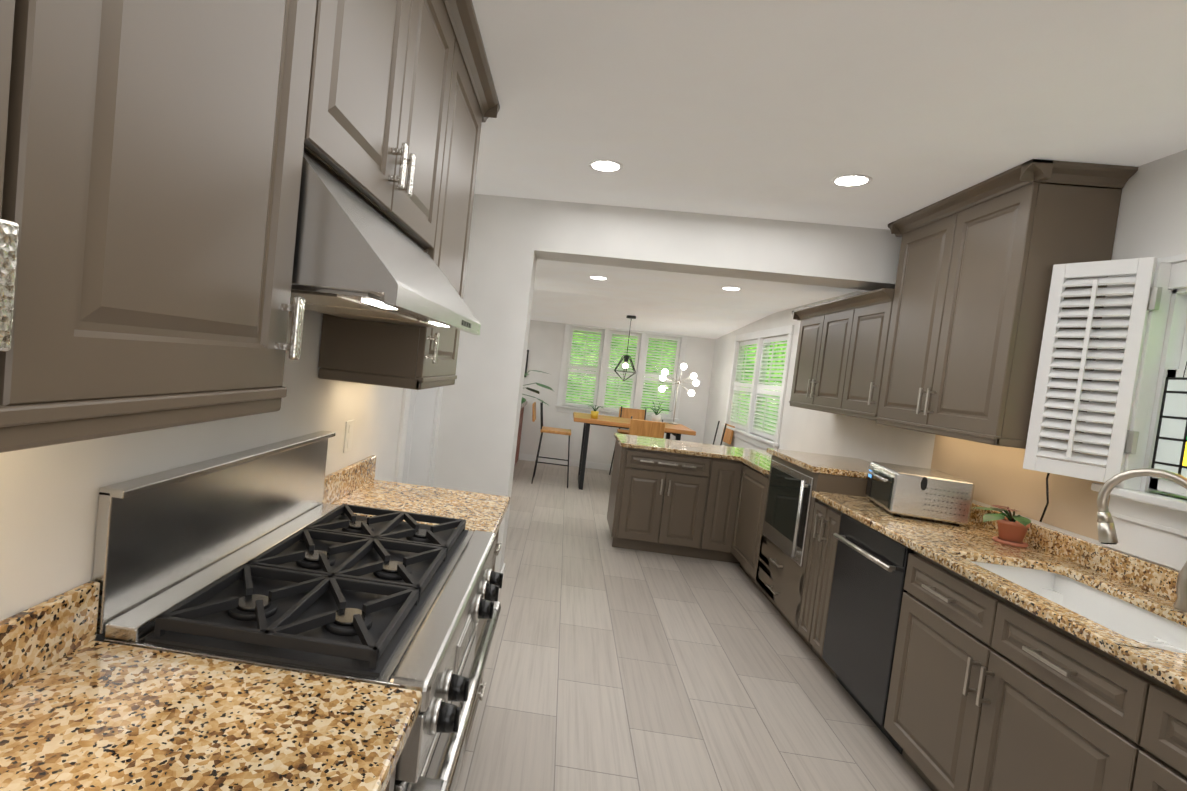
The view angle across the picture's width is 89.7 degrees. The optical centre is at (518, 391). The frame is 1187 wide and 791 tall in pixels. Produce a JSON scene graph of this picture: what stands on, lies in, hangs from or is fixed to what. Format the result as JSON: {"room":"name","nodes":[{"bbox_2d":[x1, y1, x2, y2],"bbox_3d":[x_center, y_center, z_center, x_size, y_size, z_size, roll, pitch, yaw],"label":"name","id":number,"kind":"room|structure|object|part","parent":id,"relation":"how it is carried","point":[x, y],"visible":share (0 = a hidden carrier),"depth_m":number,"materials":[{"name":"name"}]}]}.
{"room":"kitchen and dining room","nodes":[
{"label":"kitchen and dining room","id":0,"kind":"room"},
{"bbox_2d":[0,149,1186,640],"bbox_3d":[-0.121,-0.017,3.764,5.300,2.570,10.600,6,3,5],"label":"wall","id":1,"kind":"structure","parent":0,"point":[48,507],"depth_m":3.55,"materials":[{"name":"paint"}]},
{"bbox_2d":[0,455,375,690],"bbox_3d":[-0.721,0.370,1.066,0.020,0.100,2.796,6,3,5],"label":"backsplash","id":2,"kind":"structure","parent":1,"relation":"attached to","point":[32,639],"depth_m":0.93,"materials":[{"name":"beige stone"}]},
{"bbox_2d":[0,0,499,452],"bbox_3d":[-0.441,-0.541,1.002,0.381,1.116,2.790,6,3,5],"label":"upper cabinet","id":3,"kind":"object","parent":1,"relation":"attached to","point":[151,155],"visible":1,"depth_m":0.69,"materials":[{"name":"paint"}]},
{"bbox_2d":[290,150,480,334],"bbox_3d":[-0.383,-0.296,1.364,0.493,0.237,0.864,6,3,5],"label":"range hood","id":4,"kind":"object","parent":3,"relation":"attached to","point":[357,257],"visible":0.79,"depth_m":0.97,"materials":[{"name":"silver metal"}]},
{"bbox_2d":[343,420,353,452],"bbox_3d":[-0.619,0.163,2.161,0.008,0.115,0.070,6,3,5],"label":"electrical outlet","id":5,"kind":"object","parent":1,"relation":"attached to","point":[348,436],"visible":1,"depth_m":2.15,"materials":[{"name":"white plastic"}]},
{"bbox_2d":[402,389,416,483],"bbox_3d":[-0.662,0.236,3.889,0.041,1.915,0.653,6,3,-1],"label":"door","id":6,"kind":"structure","parent":1,"relation":"in","point":[409,436],"depth_m":3.57,"materials":[{"name":"white paint"}]},
{"bbox_2d":[394,386,442,486],"bbox_3d":[-0.603,0.218,3.252,0.180,2.050,0.870,6,3,5],"label":"door frame","id":7,"kind":"structure","parent":1,"relation":"attached to","point":[423,438],"depth_m":3.57,"materials":[{"name":"white wood"}]},
{"bbox_2d":[501,563,504,577],"bbox_3d":[-0.113,1.224,3.904,0.015,0.095,0.280,6,3,5],"label":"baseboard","id":8,"kind":"structure","parent":1,"relation":"attached to","point":[503,568],"depth_m":3.96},
{"bbox_2d":[524,350,528,376],"bbox_3d":[-0.024,-0.434,8.896,0.320,0.410,0.028,6,3,5],"label":"picture frame","id":9,"kind":"object","parent":1,"relation":"attached to","point":[527,354],"visible":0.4,"depth_m":8.87,"materials":[{"name":"black metal"}]},
{"bbox_2d":[521,370,552,404],"bbox_3d":[-0.099,-0.098,7.309,1.114,0.593,1.086,6,3,5],"label":"monstera plant","id":10,"kind":"object","parent":1,"relation":"on","point":[523,400],"visible":0.23,"depth_m":7.22,"materials":[{"name":"green plant"}]},
{"bbox_2d":[518,453,612,470],"bbox_3d":[0.182,1.004,8.946,5.000,0.095,0.012,6,3,5],"label":"baseboard","id":11,"kind":"structure","parent":1,"relation":"attached to","point":[592,465],"depth_m":8.90,"materials":[{"name":"white wood"}]},
{"bbox_2d":[555,324,686,422],"bbox_3d":[1.521,-0.267,8.817,1.830,1.340,0.160,6,3,5],"label":"window","id":12,"kind":"structure","parent":1,"relation":"in","point":[559,406],"depth_m":8.78,"materials":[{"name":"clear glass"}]},
{"bbox_2d":[562,327,680,416],"bbox_3d":[1.524,-0.292,8.819,1.624,1.182,0.057,6,3,5],"label":"blind","id":13,"kind":"object","parent":12,"relation":"attached to","point":[611,375],"visible":0.92,"depth_m":8.82,"materials":[{"name":"white plastic"}]},
{"bbox_2d":[721,325,793,449],"bbox_3d":[2.656,-0.054,6.619,0.138,1.240,1.980,6,3,5],"label":"window","id":14,"kind":"structure","parent":1,"relation":"in","point":[755,439],"depth_m":6.56,"materials":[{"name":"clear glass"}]},
{"bbox_2d":[729,335,787,440],"bbox_3d":[2.662,-0.063,6.619,0.057,1.052,1.774,6,3,5],"label":"blind","id":15,"kind":"object","parent":14,"relation":"attached to","point":[759,430],"visible":0.67,"depth_m":6.47,"materials":[{"name":"white wood"}]},
{"bbox_2d":[789,288,894,420],"bbox_3d":[2.248,-0.216,3.996,0.381,0.745,1.370,6,3,5],"label":"upper cabinet","id":16,"kind":"object","parent":1,"relation":"attached to","point":[840,355],"visible":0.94,"depth_m":3.81,"materials":[{"name":"paint"}]},
{"bbox_2d":[875,159,1137,452],"bbox_3d":[2.169,-0.343,2.832,0.381,1.126,1.050,6,3,5],"label":"upper cabinet","id":17,"kind":"object","parent":1,"relation":"attached to","point":[977,262],"visible":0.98,"depth_m":2.53,"materials":[{"name":"paint"}]},
{"bbox_2d":[931,435,1109,540],"bbox_3d":[2.277,0.377,2.772,0.003,0.345,1.100,6,3,5],"label":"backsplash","id":18,"kind":"structure","parent":1,"relation":"attached to","point":[997,475],"depth_m":2.69,"materials":[{"name":"beige paint"}]},
{"bbox_2d":[1039,459,1062,521],"bbox_3d":[2.237,0.391,2.500,0.031,0.326,0.070,6,3,5],"label":"power cord","id":19,"kind":"object","parent":18,"relation":"attached to","point":[1047,496],"visible":0.17,"depth_m":2.49,"materials":[{"name":"black plastic"}]},
{"bbox_2d":[922,559,1137,730],"bbox_3d":[1.601,0.759,1.916,0.020,0.186,0.880,6,3,5],"label":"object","id":20,"kind":"structure","parent":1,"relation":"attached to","point":[1075,660],"depth_m":1.76,"materials":[{"name":"brown wood"}]},
{"bbox_2d":[950,503,1186,650],"bbox_3d":[1.848,0.746,1.415,0.546,0.315,3.896,6,3,5],"label":"backsplash","id":21,"kind":"structure","parent":1,"relation":"attached to","point":[1105,614],"depth_m":2.09,"materials":[{"name":"beige stone"}]},
{"bbox_2d":[1091,253,1186,570],"bbox_3d":[2.156,0.109,0.818,0.172,1.065,2.810,6,3,5],"label":"window","id":22,"kind":"structure","parent":1,"relation":"in","point":[1151,526],"depth_m":2.08,"materials":[{"name":"white wood"}]},
{"bbox_2d":[1023,257,1157,484],"bbox_3d":[2.140,-0.081,2.233,0.171,0.815,0.254,6,3,5],"label":"shutter","id":23,"kind":"object","parent":22,"relation":"attached to","point":[1142,271],"visible":0.92,"depth_m":2.21,"materials":[{"name":"white wood"}]},
{"bbox_3d":[2.277,0.016,1.803,0.079,0.693,0.570,6,3,5],"label":"window sash by the sink","id":24,"kind":"part","parent":22,"relation":"part of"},
{"bbox_2d":[456,460,931,790],"bbox_3d":[-0.262,1.284,3.829,5.400,0.050,10.700,6,3,5],"label":"floor","id":25,"kind":"structure","parent":0,"point":[608,667],"depth_m":2.88,"materials":[{"name":"tile"}]},
{"bbox_2d":[103,503,502,790],"bbox_3d":[-0.419,0.878,1.468,0.616,0.958,0.910,6,3,5],"label":"range","id":26,"kind":"object","parent":25,"relation":"on","point":[387,597],"visible":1,"depth_m":1.21,"materials":[{"name":"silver metal"}]},
{"bbox_2d":[92,430,334,633],"bbox_3d":[-0.665,0.273,1.464,0.047,0.255,0.914,6,3,5],"label":"panel","id":27,"kind":"object","parent":26,"relation":"attached to","point":[158,533],"visible":0.92,"depth_m":1.24,"materials":[{"name":"silver metal"}]},
{"bbox_2d":[463,535,499,757],"bbox_3d":[-0.415,0.879,2.185,0.561,0.885,0.504,6,3,5],"label":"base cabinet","id":28,"kind":"object","parent":25,"relation":"on","point":[481,624],"depth_m":2.14,"materials":[{"name":"metal"}]},
{"bbox_2d":[0,639,421,790],"bbox_3d":[-0.507,0.498,0.323,0.591,0.034,1.343,6,3,5],"label":"countertop","id":29,"kind":"structure","parent":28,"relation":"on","point":[105,716],"depth_m":0.82,"materials":[{"name":"beige stone"}]},
{"bbox_2d":[328,479,509,534],"bbox_3d":[-0.349,0.423,2.173,0.591,0.034,0.532,6,3,5],"label":"countertop","id":30,"kind":"structure","parent":28,"relation":"on","point":[481,511],"depth_m":2.17,"materials":[{"name":"beige stone"}]},
{"bbox_2d":[514,401,526,466],"bbox_3d":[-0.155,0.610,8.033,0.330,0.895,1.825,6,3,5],"label":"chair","id":31,"kind":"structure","parent":25,"relation":"on","point":[519,431],"depth_m":8.54,"materials":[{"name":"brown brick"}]},
{"bbox_2d":[531,402,570,487],"bbox_3d":[0.407,0.647,7.462,0.551,1.002,0.478,6,3,5],"label":"stool","id":32,"kind":"object","parent":25,"relation":"on","point":[552,430],"visible":0.94,"depth_m":7.28,"materials":[{"name":"black metal"}]},
{"bbox_2d":[609,406,646,474],"bbox_3d":[1.571,0.733,8.268,0.478,1.002,0.551,6,3,5],"label":"stool","id":33,"kind":"object","parent":25,"relation":"on","point":[639,414],"visible":0.46,"depth_m":8.48,"materials":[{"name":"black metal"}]},
{"bbox_2d":[573,412,695,489],"bbox_3d":[1.377,0.811,7.537,1.450,0.875,0.900,6,3,5],"label":"dining table","id":34,"kind":"object","parent":25,"relation":"on","point":[587,420],"visible":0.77,"depth_m":7.22,"materials":[{"name":"brown wood"}]},
{"bbox_2d":[588,400,671,421],"bbox_3d":[1.406,0.232,7.526,1.219,0.282,0.820,6,3,5],"label":"potted plant","id":35,"kind":"object","parent":34,"relation":"on","point":[656,417],"visible":0.96,"depth_m":7.64,"materials":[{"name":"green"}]},
{"bbox_2d":[659,363,698,424],"bbox_3d":[2.082,0.030,7.754,0.512,0.805,0.214,7,3,16],"label":"lamp","id":36,"kind":"object","parent":34,"relation":"on","point":[683,366],"visible":1,"depth_m":7.73,"materials":[{"name":"white glass"}]},
{"bbox_2d":[629,416,664,438],"bbox_3d":[1.396,0.787,6.803,0.478,1.002,0.551,6,3,5],"label":"stool","id":37,"kind":"object","parent":25,"relation":"on","point":[645,428],"visible":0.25,"depth_m":6.52,"materials":[{"name":"brown wood"}]},
{"bbox_2d":[607,441,714,558],"bbox_3d":[1.193,0.914,5.186,0.725,0.865,0.640,6,3,5],"label":"base cabinet","id":38,"kind":"object","parent":25,"relation":"on","point":[688,499],"depth_m":4.87,"materials":[{"name":"paint"}]},
{"bbox_2d":[615,433,771,460],"bbox_3d":[1.654,0.511,5.163,1.580,0.034,0.735,6,3,5],"label":"countertop","id":39,"kind":"structure","parent":38,"relation":"on","point":[657,445],"depth_m":5.00,"materials":[{"name":"beige stone"}]},
{"bbox_2d":[703,457,738,561],"bbox_3d":[1.680,0.969,5.147,0.257,0.865,0.640,6,3,5],"label":"base cabinet","id":40,"kind":"object","parent":25,"relation":"on","point":[724,474],"depth_m":4.83,"materials":[{"name":"paint"}]},
{"bbox_2d":[713,421,734,444],"bbox_3d":[2.299,0.858,7.360,0.551,1.002,0.478,6,3,5],"label":"stool","id":41,"kind":"object","parent":25,"relation":"on","point":[727,435],"visible":0.35,"depth_m":7.23,"materials":[{"name":"brown wood"}]},
{"bbox_2d":[727,461,768,596],"bbox_3d":[2.037,1.041,4.487,0.596,0.865,0.652,6,3,5],"label":"base cabinet","id":42,"kind":"object","parent":25,"relation":"on","point":[750,501],"depth_m":4.49,"materials":[{"name":"paint"}]},
{"bbox_2d":[739,457,770,472],"bbox_3d":[2.073,0.592,4.460,0.621,0.034,0.601,6,3,5],"label":"countertop","id":43,"kind":"structure","parent":42,"relation":"on","point":[755,462],"depth_m":4.54,"materials":[{"name":"beige stone"}]},
{"bbox_2d":[755,448,870,648],"bbox_3d":[1.960,0.971,3.778,0.652,1.057,0.798,6,3,5],"label":"oven unit","id":44,"kind":"object","parent":25,"relation":"on","point":[796,479],"visible":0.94,"depth_m":3.66,"materials":[{"name":"paint"}]},
{"bbox_2d":[798,502,833,656],"bbox_3d":[1.927,1.081,3.219,0.602,0.885,0.327,6,3,5],"label":"base cabinet","id":45,"kind":"object","parent":25,"relation":"on","point":[818,561],"depth_m":3.26,"materials":[{"name":"paint"}]},
{"bbox_2d":[818,511,929,730],"bbox_3d":[1.888,1.100,2.756,0.602,0.885,0.603,6,3,5],"label":"dishwasher","id":46,"kind":"object","parent":25,"relation":"on","point":[865,579],"depth_m":2.73,"materials":[{"name":"paint"}]},
{"bbox_2d":[812,491,1093,578],"bbox_3d":[1.936,0.638,2.826,0.621,0.034,1.068,6,3,5],"label":"countertop","id":47,"kind":"structure","parent":46,"relation":"on","point":[971,543],"depth_m":2.50,"materials":[{"name":"beige stone"}]},
{"bbox_2d":[865,461,974,525],"bbox_3d":[2.008,0.510,3.025,0.368,0.215,0.442,7,3,17],"label":"toaster oven","id":48,"kind":"object","parent":47,"relation":"on","point":[916,492],"visible":1,"depth_m":2.83,"materials":[{"name":"silver metal"}]},
{"bbox_2d":[975,505,1030,547],"bbox_3d":[2.057,0.569,2.515,0.246,0.159,0.273,6,3,5],"label":"potted plant","id":49,"kind":"object","parent":47,"relation":"on","point":[1012,530],"visible":1,"depth_m":2.51,"materials":[{"name":"green plant"}]},
{"bbox_2d":[881,595,1125,790],"bbox_3d":[1.810,1.245,1.948,0.596,0.660,1.020,6,3,5],"label":"base cabinet","id":50,"kind":"object","parent":25,"relation":"on","point":[973,655],"depth_m":1.97,"materials":[{"name":"paint"}]},
{"bbox_2d":[922,599,1125,738],"bbox_3d":[1.814,0.883,1.903,0.470,0.012,0.880,6,3,5],"label":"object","id":51,"kind":"structure","parent":50,"relation":"on","point":[1113,726],"depth_m":1.77,"materials":[{"name":"brown wood"}]},
{"bbox_2d":[1118,675,1186,790],"bbox_3d":[1.759,1.164,1.201,0.596,0.885,0.470,6,3,5],"label":"base cabinet","id":52,"kind":"object","parent":25,"relation":"on","point":[1154,756],"depth_m":1.41,"materials":[{"name":"paint"}]},
{"bbox_2d":[1110,639,1186,698],"bbox_3d":[1.737,0.734,0.482,0.621,0.034,2.020,6,3,5],"label":"countertop","id":53,"kind":"structure","parent":52,"relation":"on","point":[1167,667],"depth_m":1.44,"materials":[{"name":"beige stone"}]},
{"bbox_2d":[1097,468,1186,612],"bbox_3d":[2.040,0.471,1.742,0.221,0.427,0.544,6,3,5],"label":"faucet","id":54,"kind":"object","parent":53,"relation":"on","point":[1107,534],"visible":1,"depth_m":1.96,"materials":[{"name":"silver metal"}]},
{"bbox_2d":[472,0,1186,338],"bbox_3d":[-0.007,-1.059,3.712,5.300,0.470,10.600,6,3,5],"label":"ceiling","id":55,"kind":"structure","parent":0,"point":[787,110],"depth_m":2.07,"materials":[{"name":"paint"}]},
{"bbox_2d":[589,276,607,279],"bbox_3d":[0.695,-0.985,5.141,0.170,0.006,0.170,6,3,5],"label":"recessed light","id":56,"kind":"object","parent":55,"relation":"in","point":[599,277],"visible":0.96,"depth_m":5.12,"materials":[{"name":"white plastic"}]},
{"bbox_2d":[588,159,622,171],"bbox_3d":[0.427,-1.104,2.899,0.170,0.006,0.170,6,3,5],"label":"recessed light","id":57,"kind":"object","parent":55,"relation":"in","point":[604,165],"visible":1,"depth_m":2.89,"materials":[{"name":"white plastic"}]},
{"bbox_2d":[614,315,635,380],"bbox_3d":[1.379,-0.539,7.482,0.267,0.828,0.307,6,3,5],"label":"pendant light","id":58,"kind":"object","parent":55,"relation":"hanging from","point":[626,359],"visible":1,"depth_m":7.46,"materials":[{"name":"black metal"}]},
{"bbox_2d":[721,287,741,289],"bbox_3d":[1.775,-0.858,4.944,0.170,0.006,0.170,6,3,5],"label":"recessed light","id":59,"kind":"object","parent":55,"relation":"in","point":[730,288],"visible":0.96,"depth_m":4.93,"materials":[{"name":"white plastic"}]},
{"bbox_2d":[831,174,872,186],"bbox_3d":[1.540,-0.975,2.740,0.170,0.006,0.170,6,3,5],"label":"recessed light","id":60,"kind":"object","parent":55,"relation":"in","point":[850,180],"visible":1,"depth_m":2.73,"materials":[{"name":"white plastic"}]},
{"label":"outside","id":61,"kind":"structure","parent":0,"visible":0},
{"bbox_2d":[566,330,786,431],"bbox_3d":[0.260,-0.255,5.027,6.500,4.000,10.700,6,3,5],"label":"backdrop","id":62,"kind":"structure","parent":61,"point":[658,369],"depth_m":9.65,"materials":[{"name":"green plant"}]}
]}

